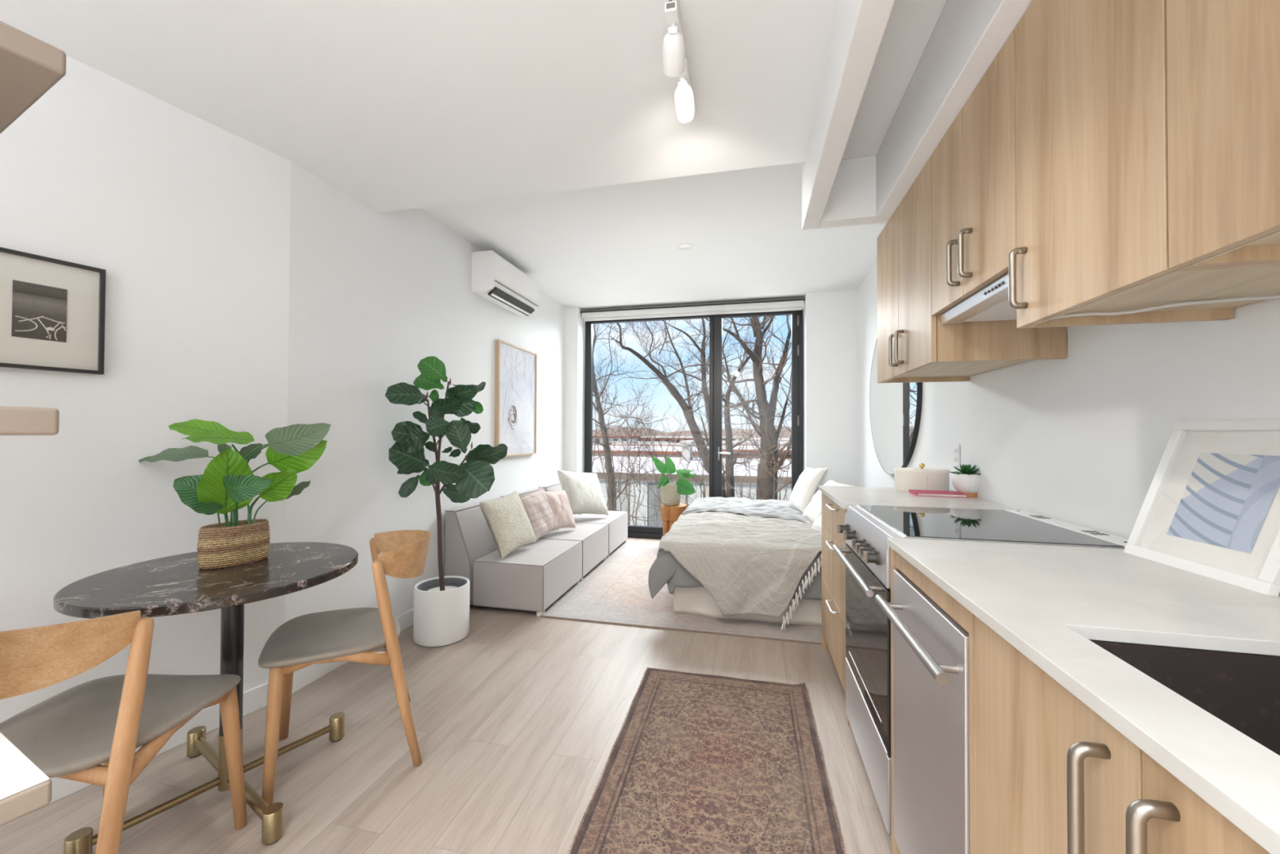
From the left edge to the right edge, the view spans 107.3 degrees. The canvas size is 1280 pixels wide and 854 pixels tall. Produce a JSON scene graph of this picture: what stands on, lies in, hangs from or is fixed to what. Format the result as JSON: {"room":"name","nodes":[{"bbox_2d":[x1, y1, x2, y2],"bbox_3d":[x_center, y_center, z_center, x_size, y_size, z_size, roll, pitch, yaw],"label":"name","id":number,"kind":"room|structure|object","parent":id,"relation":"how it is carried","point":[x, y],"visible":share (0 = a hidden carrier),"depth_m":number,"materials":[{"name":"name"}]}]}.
{"room":"studio apartment","nodes":[
{"label":"studio apartment","id":0,"kind":"room"},
{"bbox_2d":[0,55,290,722],"bbox_3d":[-2.638,-0.123,0.243,0.194,2.650,4.347,0,-1,27],"label":"wall","id":1,"kind":"structure","parent":0,"point":[186,218],"depth_m":1.72,"materials":[{"name":"paint"}]},
{"bbox_2d":[0,247,106,374],"bbox_3d":[-1.947,-0.366,1.465,0.025,0.363,0.380,0,-1,26],"label":"framed photograph","id":2,"kind":"object","parent":1,"relation":"attached to","point":[52,311],"visible":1,"depth_m":1.53,"materials":[{"name":"beige paper"}]},
{"bbox_2d":[11,280,67,342],"bbox_3d":[-1.925,-0.369,1.512,0.025,0.176,0.108,0,-1,13],"label":"print","id":3,"kind":"object","parent":2,"relation":"attached to","point":[39,308],"depth_m":1.51},
{"bbox_2d":[48,681,268,804],"bbox_3d":[-2.561,1.152,0.212,0.014,0.100,4.300,0,-1,26],"label":"baseboard","id":4,"kind":"structure","parent":1,"relation":"attached to","point":[255,699],"depth_m":1.86,"materials":[{"name":"paint"}]},
{"bbox_2d":[0,0,839,213],"bbox_3d":[-1.561,-1.403,0.235,3.650,0.300,4.815,0,-1,13],"label":"ceiling","id":5,"kind":"structure","parent":0,"point":[393,105],"depth_m":1.67,"materials":[{"name":"paint"}]},
{"bbox_2d":[665,0,692,88],"bbox_3d":[-0.074,-1.230,0.645,0.032,0.024,2.390,0,-1,13],"label":"track rail","id":6,"kind":"object","parent":5,"relation":"attached to","point":[689,82],"visible":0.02,"depth_m":1.48,"materials":[{"name":"white metal"}]},
{"bbox_2d":[662,0,684,76],"bbox_3d":[0.097,-1.147,1.412,0.072,0.124,0.156,0,-1,13],"label":"track spotlight","id":7,"kind":"object","parent":6,"relation":"attached to","point":[673,47],"visible":1,"depth_m":1.39,"materials":[{"name":"white metal"}]},
{"bbox_2d":[675,57,695,122],"bbox_3d":[0.152,-1.141,1.615,0.068,0.129,0.157,0,-1,13],"label":"track spotlight","id":8,"kind":"object","parent":6,"relation":"attached to","point":[684,95],"visible":0.91,"depth_m":1.60,"materials":[{"name":"white metal"}]},
{"bbox_2d":[284,161,565,622],"bbox_3d":[-1.279,-0.071,3.963,0.150,2.653,3.660,0,-1,13],"label":"wall","id":9,"kind":"structure","parent":0,"point":[373,295],"depth_m":2.69,"materials":[{"name":"paint"}]},
{"bbox_2d":[292,608,413,693],"bbox_3d":[-1.240,1.203,3.773,0.014,0.100,3.340,0,-1,13],"label":"baseboard","id":10,"kind":"structure","parent":9,"relation":"attached to","point":[303,677],"depth_m":2.31,"materials":[{"name":"paint"}]},
{"bbox_2d":[471,250,538,315],"bbox_3d":[-1.101,-1.166,3.937,0.204,0.327,0.760,0,-1,13],"label":"air conditioner","id":11,"kind":"object","parent":9,"relation":"attached to","point":[494,278],"visible":1,"depth_m":3.71,"materials":[{"name":"white plastic"}]},
{"bbox_2d":[488,286,534,315],"bbox_3d":[-1.057,-1.035,3.925,0.076,0.065,0.660,0,-1,13],"label":"outlet","id":12,"kind":"object","parent":11,"relation":"attached to","point":[500,294],"depth_m":3.87,"materials":[{"name":"plastic"}]},
{"bbox_2d":[494,339,537,457],"bbox_3d":[-1.110,-0.233,4.269,0.040,0.985,0.717,0,-1,13],"label":"framed artwork","id":13,"kind":"object","parent":9,"relation":"attached to","point":[515,366],"visible":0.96,"depth_m":4.20,"materials":[{"name":"white paper"}]},
{"bbox_2d":[0,537,891,853],"bbox_3d":[-0.769,1.288,1.634,4.565,0.120,7.970,0,-1,13],"label":"floor","id":14,"kind":"structure","parent":0,"point":[517,720],"depth_m":1.77,"materials":[{"name":"brown wood"}]},
{"bbox_2d":[0,21,66,826],"bbox_3d":[-1.265,0.318,0.422,0.460,1.785,0.850,0,-1,26],"label":"shelf unit","id":15,"kind":"object","parent":14,"relation":"on","point":[30,66],"visible":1,"depth_m":0.69,"materials":[{"name":"beige wood"}]},
{"bbox_2d":[0,609,247,853],"bbox_3d":[-1.423,0.825,1.220,0.485,0.795,0.550,0,-1,0],"label":"dining chair","id":16,"kind":"object","parent":14,"relation":"on","point":[68,734],"visible":0.97,"depth_m":1.13,"materials":[{"name":"wood"}]},
{"bbox_2d":[53,542,358,853],"bbox_3d":[-1.396,0.851,1.596,0.750,0.748,0.750,0,-1,13],"label":"dining table","id":17,"kind":"object","parent":14,"relation":"on","point":[174,584],"visible":0.94,"depth_m":1.48,"materials":[{"name":"black stone"}]},
{"bbox_2d":[138,418,330,568],"bbox_3d":[-1.441,0.224,1.619,0.759,0.504,0.309,0,-1,-6],"label":"plant","id":18,"kind":"object","parent":17,"relation":"on","point":[228,483],"visible":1,"depth_m":1.60,"materials":[{"name":"green plant"}]},
{"bbox_2d":[196,519,270,568],"bbox_3d":[-1.427,0.408,1.661,0.136,0.137,0.200,0,-1,13],"label":"basket","id":19,"kind":"object","parent":18,"relation":"attached to","point":[235,542],"depth_m":1.61,"materials":[{"name":"beige wicker"}]},
{"bbox_2d":[257,529,431,804],"bbox_3d":[-1.107,0.834,1.812,0.550,0.795,0.485,1,-1,-31],"label":"dining chair","id":20,"kind":"object","parent":14,"relation":"on","point":[348,634],"visible":0.99,"depth_m":1.70,"materials":[{"name":"wood"}]},
{"bbox_2d":[384,355,507,646],"bbox_3d":[-1.103,0.411,2.735,0.572,1.658,0.409,0,-1,13],"label":"fiddle leaf fig","id":21,"kind":"object","parent":14,"relation":"on","point":[441,602],"visible":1,"depth_m":2.73,"materials":[{"name":"green plant"}]},
{"bbox_2d":[413,575,470,646],"bbox_3d":[-1.174,1.085,2.796,0.306,0.312,0.306,0,-1,13],"label":"pot","id":22,"kind":"object","parent":21,"relation":"attached to","point":[441,607],"depth_m":2.67,"materials":[{"name":"white ceramic"}]},
{"bbox_2d":[426,586,457,591],"bbox_3d":[-1.174,0.975,2.797,0.190,0.005,0.190,0,-1,13],"label":"soil","id":23,"kind":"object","parent":22,"relation":"in","point":[433,588],"depth_m":2.84,"materials":[{"name":"white"}]},
{"bbox_2d":[444,497,582,616],"bbox_3d":[-0.908,0.916,3.524,0.743,0.670,0.742,0,-1,13],"label":"module","id":24,"kind":"object","parent":14,"relation":"on","point":[532,576],"visible":0.78,"depth_m":3.23,"materials":[{"name":"fabric"}]},
{"bbox_2d":[479,490,536,559],"bbox_3d":[-0.950,0.697,3.425,0.225,0.416,0.450,0,-1,21],"label":"throw pillow","id":25,"kind":"object","parent":24,"relation":"on","point":[508,522],"visible":1,"depth_m":3.32,"materials":[{"name":"fabric"}]},
{"bbox_2d":[518,486,559,542],"bbox_3d":[-0.844,0.711,3.882,0.208,0.390,0.420,0,-1,19],"label":"throw pillow","id":26,"kind":"object","parent":24,"relation":"on","point":[536,506],"visible":0.78,"depth_m":3.81,"materials":[{"name":"beige fabric"}]},
{"bbox_2d":[500,487,608,581],"bbox_3d":[-0.741,0.926,4.245,0.743,0.670,0.732,0,-1,13],"label":"module","id":27,"kind":"object","parent":14,"relation":"on","point":[594,537],"visible":0.36,"depth_m":4.12,"materials":[{"name":"fabric"}]},
{"bbox_2d":[544,489,575,529],"bbox_3d":[-0.729,0.724,4.123,0.207,0.366,0.395,0,-1,31],"label":"throw pillow","id":28,"kind":"object","parent":27,"relation":"on","point":[558,501],"visible":0.74,"depth_m":4.08,"materials":[{"name":"fabric"}]},
{"bbox_2d":[537,481,627,557],"bbox_3d":[-0.575,0.936,4.958,0.743,0.670,0.727,0,-1,13],"label":"module","id":29,"kind":"object","parent":14,"relation":"on","point":[617,521],"visible":0.38,"depth_m":4.84,"materials":[{"name":"fabric"}]},
{"bbox_2d":[556,470,608,516],"bbox_3d":[-0.581,0.682,4.788,0.558,0.496,0.341,1,-1,-43],"label":"throw pillow","id":30,"kind":"object","parent":29,"relation":"on","point":[583,490],"visible":0.93,"depth_m":4.71,"materials":[{"name":"white fabric"}]},
{"bbox_2d":[540,541,822,644],"bbox_3d":[0.744,1.258,3.885,2.365,0.009,2.181,0,-1,13],"label":"area rug","id":31,"kind":"object","parent":14,"relation":"on","point":[616,591],"visible":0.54,"depth_m":3.22,"materials":[{"name":"beige carpet"}]},
{"bbox_2d":[661,502,686,535],"bbox_3d":[0.362,1.049,5.035,0.277,0.439,0.278,0,-1,13],"label":"stool","id":32,"kind":"object","parent":31,"relation":"on","point":[670,514],"visible":0.57,"depth_m":4.92,"materials":[{"name":"brown wood"}]},
{"bbox_2d":[652,456,696,505],"bbox_3d":[0.365,0.572,5.021,0.478,0.514,0.225,0,-1,4],"label":"philodendron","id":33,"kind":"object","parent":32,"relation":"on","point":[671,493],"visible":1,"depth_m":4.96,"materials":[{"name":"green plant"}]},
{"bbox_2d":[661,483,680,505],"bbox_3d":[0.331,0.721,5.031,0.206,0.215,0.206,0,-1,13],"label":"pot","id":34,"kind":"object","parent":33,"relation":"attached to","point":[670,492],"depth_m":4.94,"materials":[{"name":"beige ceramic"}]},
{"bbox_2d":[672,586,822,626],"bbox_3d":[1.160,1.029,3.890,1.519,0.450,1.911,0,-1,13],"label":"bed","id":35,"kind":"object","parent":31,"relation":"on","point":[698,601],"visible":0.14,"depth_m":3.06,"materials":[{"name":"beige fabric"}]},
{"bbox_2d":[648,548,821,599],"bbox_3d":[1.078,0.933,3.850,1.646,0.376,2.053,0,-1,13],"label":"duvet","id":36,"kind":"object","parent":35,"relation":"on","point":[665,568],"visible":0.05,"depth_m":3.03,"materials":[{"name":"grey fabric"}]},
{"bbox_2d":[658,502,821,631],"bbox_3d":[1.097,0.985,3.828,1.575,0.531,2.024,0,-1,13],"label":"throw blanket","id":37,"kind":"object","parent":36,"relation":"on","point":[754,565],"visible":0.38,"depth_m":2.96,"materials":[{"name":"fabric"}]},
{"bbox_2d":[681,497,811,522],"bbox_3d":[1.149,0.738,4.050,1.553,0.076,1.516,0,-1,13],"label":"blanket","id":38,"kind":"object","parent":37,"relation":"on","point":[779,508],"visible":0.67,"depth_m":4.19,"materials":[{"name":"grey fabric"}]},
{"bbox_2d":[787,466,827,512],"bbox_3d":[1.485,0.554,4.186,0.258,0.420,0.475,0,-1,-1],"label":"bed pillow","id":39,"kind":"object","parent":38,"relation":"on","point":[806,486],"visible":0.76,"depth_m":4.03,"materials":[{"name":"white fabric"}]},
{"bbox_2d":[811,515,821,532],"bbox_3d":[1.405,0.658,3.310,0.278,0.244,0.441,0,-1,3],"label":"bed pillow","id":40,"kind":"object","parent":37,"relation":"on","point":[816,525],"visible":0.07,"depth_m":3.40,"materials":[{"name":"fabric"}]},
{"bbox_2d":[803,480,854,522],"bbox_3d":[1.483,0.608,3.734,0.283,0.342,0.461,0,-1,3],"label":"bed pillow","id":41,"kind":"object","parent":37,"relation":"on","point":[813,510],"visible":0.38,"depth_m":3.72,"materials":[{"name":"fabric"}]},
{"bbox_2d":[567,667,846,853],"bbox_3d":[0.280,1.220,1.736,0.790,0.025,1.226,0,-1,13],"label":"runner rug","id":42,"kind":"object","parent":14,"relation":"on","point":[698,763],"visible":1,"depth_m":1.65,"materials":[{"name":"fabric"}]},
{"bbox_2d":[821,491,849,724],"bbox_3d":[1.242,0.797,2.248,0.679,0.893,0.727,0,-1,13],"label":"base cabinet","id":43,"kind":"object","parent":14,"relation":"on","point":[833,568],"visible":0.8,"depth_m":2.29,"materials":[{"name":"brown wood"}]},
{"bbox_2d":[817,485,1022,510],"bbox_3d":[1.257,0.339,2.256,0.662,0.021,0.737,0,-1,13],"label":"countertop","id":44,"kind":"structure","parent":43,"relation":"on","point":[845,496],"depth_m":2.12,"materials":[{"name":"stone"}]},
{"bbox_2d":[893,462,950,491],"bbox_3d":[1.477,0.261,2.472,0.262,0.144,0.163,0,-1,13],"label":"lidded box","id":45,"kind":"object","parent":44,"relation":"on","point":[922,477],"visible":0.92,"depth_m":2.41,"materials":[{"name":"beige ceramic"}]},
{"bbox_2d":[908,489,968,497],"bbox_3d":[1.444,0.323,2.289,0.212,0.014,0.140,0,-1,16],"label":"book","id":46,"kind":"object","parent":44,"relation":"on","point":[917,492],"visible":1,"depth_m":2.25,"materials":[{"name":"pink paper"}]},
{"bbox_2d":[948,463,981,497],"bbox_3d":[1.569,0.255,2.252,0.157,0.151,0.151,0,-1,13],"label":"potted succulent","id":47,"kind":"object","parent":44,"relation":"on","point":[965,482],"visible":0.91,"depth_m":2.22,"materials":[{"name":"white ceramic"}]},
{"bbox_2d":[951,473,980,493],"bbox_3d":[1.568,0.266,2.252,0.130,0.088,0.130,0,-1,13],"label":"pot","id":48,"kind":"object","parent":47,"relation":"attached to","point":[962,482],"depth_m":2.21,"materials":[{"name":"white ceramic"}]},
{"bbox_2d":[890,547,900,853],"bbox_3d":[1.025,0.784,1.259,0.641,0.893,0.025,0,-1,13],"label":"panel","id":49,"kind":"object","parent":14,"relation":"on","point":[895,850],"visible":0.08,"depth_m":1.33,"materials":[{"name":"brown wood"}]},
{"bbox_2d":[874,551,969,853],"bbox_3d":[0.937,0.780,1.024,0.686,0.893,0.469,0,-1,13],"label":"dishwasher","id":50,"kind":"object","parent":14,"relation":"on","point":[931,649],"depth_m":1.05,"materials":[{"name":"silver metal"}]},
{"bbox_2d":[831,504,1128,835],"bbox_3d":[1.070,0.773,1.583,0.700,0.922,0.612,0,-1,13],"label":"electric range","id":51,"kind":"object","parent":14,"relation":"on","point":[866,529],"visible":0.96,"depth_m":1.52,"materials":[{"name":"silver metal"}]},
{"bbox_2d":[831,543,891,755],"bbox_3d":[0.774,0.713,1.652,0.094,0.472,0.608,0,-1,13],"label":"oven","id":52,"kind":"object","parent":51,"relation":"in","point":[868,627],"depth_m":1.55,"materials":[{"name":"metal"}]},
{"bbox_2d":[859,504,1124,546],"bbox_3d":[1.085,0.318,1.585,0.518,0.004,0.600,0,-1,13],"label":"cooktop","id":53,"kind":"object","parent":51,"relation":"in","point":[998,526],"depth_m":1.48,"materials":[{"name":"black glass"}]},
{"bbox_2d":[968,610,1270,853],"bbox_3d":[0.812,0.772,0.415,0.674,0.893,0.796,0,-1,13],"label":"base cabinet","id":54,"kind":"object","parent":14,"relation":"on","point":[1049,775],"visible":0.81,"depth_m":0.62,"materials":[{"name":"brown wood"}]},
{"bbox_3d":[0.649,0.762,-0.368,0.637,0.893,0.798,0,-1,13],"label":"base cabinet","id":55,"kind":"object","parent":14,"relation":"on","visible":0},
{"bbox_2d":[886,537,1279,853],"bbox_3d":[0.793,0.312,0.262,0.662,0.021,2.078,0,-1,13],"label":"countertop","id":56,"kind":"structure","parent":55,"relation":"on","point":[1047,602],"depth_m":0.72,"materials":[{"name":"stone"}]},
{"bbox_2d":[1088,639,1279,755],"bbox_3d":[0.816,0.422,0.404,0.476,0.193,0.592,0,-1,13],"label":"sink","id":57,"kind":"object","parent":56,"relation":"in","point":[1241,690],"visible":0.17,"depth_m":0.69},
{"bbox_2d":[1123,417,1279,595],"bbox_3d":[1.254,0.153,1.016,0.132,0.339,0.328,0,-1,11],"label":"picture","id":58,"kind":"object","parent":56,"relation":"on","point":[1211,507],"visible":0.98,"depth_m":1.02,"materials":[{"name":"white paper"}]},
{"bbox_2d":[1166,452,1279,553],"bbox_3d":[1.254,0.154,1.013,0.068,0.192,0.180,0,-1,11],"label":"print","id":59,"kind":"object","parent":58,"relation":"attached to","point":[1224,502],"depth_m":1.00},
{"bbox_2d":[421,162,887,311],"bbox_3d":[-0.213,-1.468,4.015,4.565,0.150,3.155,0,-1,13],"label":"ceiling","id":60,"kind":"structure","parent":0,"point":[613,246],"depth_m":3.53,"materials":[{"name":"paint"}]},
{"bbox_2d":[677,243,692,249],"bbox_3d":[0.348,-1.390,3.633,0.116,0.012,0.116,0,-1,13],"label":"ceiling detector","id":61,"kind":"object","parent":60,"relation":"attached to","point":[682,246],"visible":1,"depth_m":3.61,"materials":[{"name":"white plastic"}]},
{"bbox_2d":[564,289,856,486],"bbox_3d":[0.688,-0.047,5.221,3.112,2.653,0.320,0,-1,13],"label":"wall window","id":62,"kind":"structure","parent":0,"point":[829,317],"depth_m":4.79,"materials":[{"name":"paint"}]},
{"bbox_2d":[584,315,713,538],"bbox_3d":[0.087,-0.008,5.457,1.510,2.575,0.070,0,-1,13],"label":"window","id":63,"kind":"structure","parent":62,"relation":"attached to","point":[633,531],"depth_m":5.47,"materials":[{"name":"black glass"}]},
{"bbox_2d":[580,298,804,321],"bbox_3d":[0.528,-1.290,5.249,2.478,0.098,0.130,0,-1,13],"label":"roller blind","id":64,"kind":"object","parent":62,"relation":"attached to","point":[794,304],"visible":1,"depth_m":5.19,"materials":[{"name":"fabric"}]},
{"bbox_2d":[712,307,803,497],"bbox_3d":[1.278,-0.007,5.141,0.955,2.575,0.148,0,-1,13],"label":"door","id":65,"kind":"structure","parent":62,"relation":"attached to","point":[797,315],"depth_m":5.07,"materials":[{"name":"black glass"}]},
{"bbox_2d":[856,262,1279,538],"bbox_3d":[1.410,-0.096,1.188,0.120,2.653,7.850,0,-1,13],"label":"wall","id":66,"kind":"structure","parent":0,"point":[1082,438],"depth_m":1.49,"materials":[{"name":"paint"}]},
{"bbox_2d":[869,337,922,474],"bbox_3d":[1.871,-0.243,3.501,0.030,1.190,1.190,0,-1,13],"label":"round mirror","id":67,"kind":"object","parent":66,"relation":"attached to","point":[895,408],"visible":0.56,"depth_m":3.39,"materials":[{"name":"clear glass"}]},
{"bbox_2d":[801,0,1032,230],"bbox_3d":[0.633,-1.219,-0.144,0.795,0.440,4.874,0,-1,13],"label":"ceiling beam","id":68,"kind":"structure","parent":66,"relation":"attached to","point":[898,74],"depth_m":1.56,"materials":[{"name":"paint"}]},
{"bbox_2d":[953,443,959,466],"bbox_3d":[1.632,0.144,2.430,0.010,0.116,0.072,0,-1,13],"label":"wall outlet","id":69,"kind":"object","parent":66,"relation":"attached to","point":[956,446],"visible":0.98,"depth_m":2.42,"materials":[{"name":"white plastic"}]},
{"bbox_2d":[876,155,1066,382],"bbox_3d":[1.306,-0.597,1.998,0.444,0.740,0.732,0,-1,13],"label":"upper cabinet","id":70,"kind":"object","parent":66,"relation":"attached to","point":[914,345],"visible":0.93,"depth_m":1.83,"materials":[{"name":"brown wood"}]},
{"bbox_2d":[931,29,1016,315],"bbox_3d":[1.162,-0.688,1.377,0.444,0.576,0.543,0,-1,13],"label":"upper cabinet","id":71,"kind":"object","parent":66,"relation":"attached to","point":[974,180],"visible":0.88,"depth_m":1.35,"materials":[{"name":"brown wood"}]},
{"bbox_2d":[939,274,1017,324],"bbox_3d":[1.184,-0.381,1.367,0.378,0.031,0.536,0,-1,13],"label":"range hood","id":72,"kind":"object","parent":71,"relation":"attached to","point":[991,303],"visible":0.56,"depth_m":1.47,"materials":[{"name":"metal"}]},
{"bbox_2d":[1008,0,1279,328],"bbox_3d":[1.052,-0.612,0.903,0.444,0.740,0.424,0,-1,13],"label":"upper cabinet","id":73,"kind":"object","parent":66,"relation":"attached to","point":[1091,163],"visible":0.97,"depth_m":0.91,"materials":[{"name":"brown wood"}]},
{"bbox_2d":[1050,294,1279,319],"bbox_3d":[1.098,-0.255,1.010,0.387,0.014,0.019,0,-1,35],"label":"power cord","id":74,"kind":"object","parent":73,"relation":"attached to","point":[1274,296],"visible":0.88,"depth_m":0.99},
{"bbox_2d":[1165,0,1279,268],"bbox_3d":[0.925,-0.621,0.279,0.409,0.740,0.845,0,-1,13],"label":"upper cabinet","id":75,"kind":"object","parent":66,"relation":"attached to","point":[1223,56],"visible":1,"depth_m":0.65,"materials":[{"name":"brown wood"}]},
{"label":"outside","id":76,"kind":"structure","parent":0,"visible":0},
{"bbox_3d":[18.761,9.414,80.834,180.000,0.200,153.800,0,-1,13],"label":"ground","id":77,"kind":"structure","parent":76,"visible":0},
{"bbox_2d":[592,435,640,444],"bbox_3d":[-5.075,5.425,84.547,11.616,7.676,8.745,0,-1,13],"label":"building","id":78,"kind":"structure","parent":77,"relation":"on","point":[612,437],"depth_m":79.98,"materials":[{"name":"concrete"}]},
{"bbox_2d":[592,321,663,511],"bbox_3d":[-1.029,1.674,12.227,3.856,13.381,3.747,0,-1,10],"label":"bare tree","id":79,"kind":"object","parent":77,"relation":"on","point":[594,328],"visible":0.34,"depth_m":12.03,"materials":[{"name":"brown plant"}]},
{"bbox_2d":[592,343,677,524],"bbox_3d":[-0.292,3.316,9.352,3.181,10.036,3.009,1,-1,-34],"label":"bare shrub","id":80,"kind":"object","parent":77,"relation":"on","point":[610,361],"visible":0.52,"depth_m":9.17,"materials":[{"name":"brown plant"}]},
{"bbox_2d":[608,440,671,444],"bbox_3d":[-0.164,5.586,68.518,8.980,6.988,5.746,0,-1,13],"label":"building","id":81,"kind":"structure","parent":77,"relation":"on","point":[612,442],"depth_m":66.64,"materials":[{"name":"brick"}]},
{"bbox_2d":[592,444,709,456],"bbox_3d":[-3.924,5.159,38.829,19.100,7.056,14.400,0,-1,13],"label":"warehouse building","id":82,"kind":"structure","parent":77,"relation":"on","point":[675,453],"depth_m":33.03,"materials":[{"name":"beige paint"}]},
{"bbox_2d":[595,371,709,526],"bbox_3d":[0.112,3.667,8.445,2.406,9.321,3.239,0,-1,3],"label":"bare shrub","id":83,"kind":"object","parent":77,"relation":"on","point":[634,495],"visible":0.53,"depth_m":8.56,"materials":[{"name":"brown plant"}]},
{"bbox_2d":[611,442,706,444],"bbox_3d":[2.392,5.407,55.095,10.563,7.026,4.751,0,-1,13],"label":"building","id":84,"kind":"structure","parent":77,"relation":"on","point":[616,443],"depth_m":53.63,"materials":[{"name":"brick"}]},
{"bbox_2d":[640,435,705,442],"bbox_3d":[5.736,5.430,80.402,10.473,7.651,5.562,0,-1,13],"label":"building","id":85,"kind":"structure","parent":77,"relation":"on","point":[682,437],"depth_m":78.03,"materials":[{"name":"brick"}]},
{"bbox_2d":[617,404,745,525],"bbox_3d":[0.651,3.871,9.723,3.027,8.949,2.814,0,-1,-7],"label":"bare shrub","id":86,"kind":"object","parent":77,"relation":"on","point":[645,445],"visible":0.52,"depth_m":9.41,"materials":[{"name":"brown plant"}]},
{"bbox_2d":[592,318,772,497],"bbox_3d":[0.385,1.757,10.116,4.889,13.176,3.886,0,-1,-10],"label":"bare tree","id":87,"kind":"object","parent":77,"relation":"on","point":[673,390],"visible":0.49,"depth_m":9.89,"materials":[{"name":"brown plant"}]},
{"bbox_2d":[679,440,693,460],"bbox_3d":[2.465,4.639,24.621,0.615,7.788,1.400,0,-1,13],"label":"stair tower","id":88,"kind":"structure","parent":77,"relation":"on","point":[686,454],"depth_m":24.07,"materials":[{"name":"concrete"}]},
{"bbox_2d":[629,317,750,443],"bbox_3d":[1.595,1.698,13.373,4.205,13.380,2.885,0,-1,29],"label":"bare tree","id":89,"kind":"object","parent":77,"relation":"on","point":[704,396],"visible":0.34,"depth_m":12.92,"materials":[{"name":"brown plant"}]},
{"bbox_2d":[592,454,791,526],"bbox_3d":[4.787,5.058,20.637,18.300,6.868,11.900,0,-1,13],"label":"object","id":90,"kind":"structure","parent":77,"relation":"on","point":[753,473],"depth_m":15.82,"materials":[{"name":"white"}]},
{"bbox_2d":[702,435,743,440],"bbox_3d":[16.101,5.615,91.820,8.055,7.655,6.497,0,-1,13],"label":"building","id":91,"kind":"structure","parent":77,"relation":"on","point":[734,437],"depth_m":88.23,"materials":[{"name":"beige paint"}]},
{"bbox_2d":[666,317,791,497],"bbox_3d":[2.496,1.811,11.751,3.628,13.123,3.702,0,-1,-4],"label":"bare tree","id":92,"kind":"object","parent":77,"relation":"on","point":[731,491],"visible":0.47,"depth_m":11.74,"materials":[{"name":"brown plant"}]},
{"bbox_2d":[682,315,791,499],"bbox_3d":[1.995,2.006,9.078,4.134,12.668,3.634,0,-1,8],"label":"bare tree","id":93,"kind":"object","parent":77,"relation":"on","point":[765,481],"visible":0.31,"depth_m":9.07,"materials":[{"name":"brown plant"}]},
{"bbox_2d":[683,377,791,500],"bbox_3d":[2.667,3.629,8.055,3.908,9.404,2.352,0,-1,16],"label":"bare shrub","id":94,"kind":"object","parent":77,"relation":"on","point":[778,413],"visible":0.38,"depth_m":8.28,"materials":[{"name":"brown plant"}]},
{"bbox_2d":[697,414,791,500],"bbox_3d":[2.568,3.966,10.196,2.742,8.780,3.359,0,-1,42],"label":"bare shrub","id":95,"kind":"object","parent":77,"relation":"on","point":[731,455],"visible":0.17,"depth_m":10.16,"materials":[{"name":"brown plant"}]},
{"bbox_2d":[708,444,791,457],"bbox_3d":[11.301,5.176,37.860,10.400,7.124,13.400,0,-1,13],"label":"warehouse building","id":96,"kind":"structure","parent":77,"relation":"on","point":[748,446],"depth_m":32.24,"materials":[{"name":"brick"}]},
{"bbox_2d":[721,440,791,444],"bbox_3d":[14.019,5.293,52.929,10.425,7.294,5.787,0,-1,13],"label":"building","id":97,"kind":"structure","parent":77,"relation":"on","point":[735,442],"depth_m":50.67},
{"bbox_2d":[749,438,789,441],"bbox_3d":[22.680,5.613,77.644,9.149,7.353,7.858,0,-1,13],"label":"building","id":98,"kind":"structure","parent":77,"relation":"on","point":[759,439],"depth_m":74.50,"materials":[{"name":"white"}]},
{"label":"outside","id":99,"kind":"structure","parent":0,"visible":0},
{"bbox_2d":[592,425,791,440],"bbox_3d":[29.943,7.771,128.978,240.000,16.595,25.000,0,-1,13],"label":"hills","id":100,"kind":"structure","parent":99,"point":[787,433],"depth_m":127.87,"materials":[{"name":"brown"}]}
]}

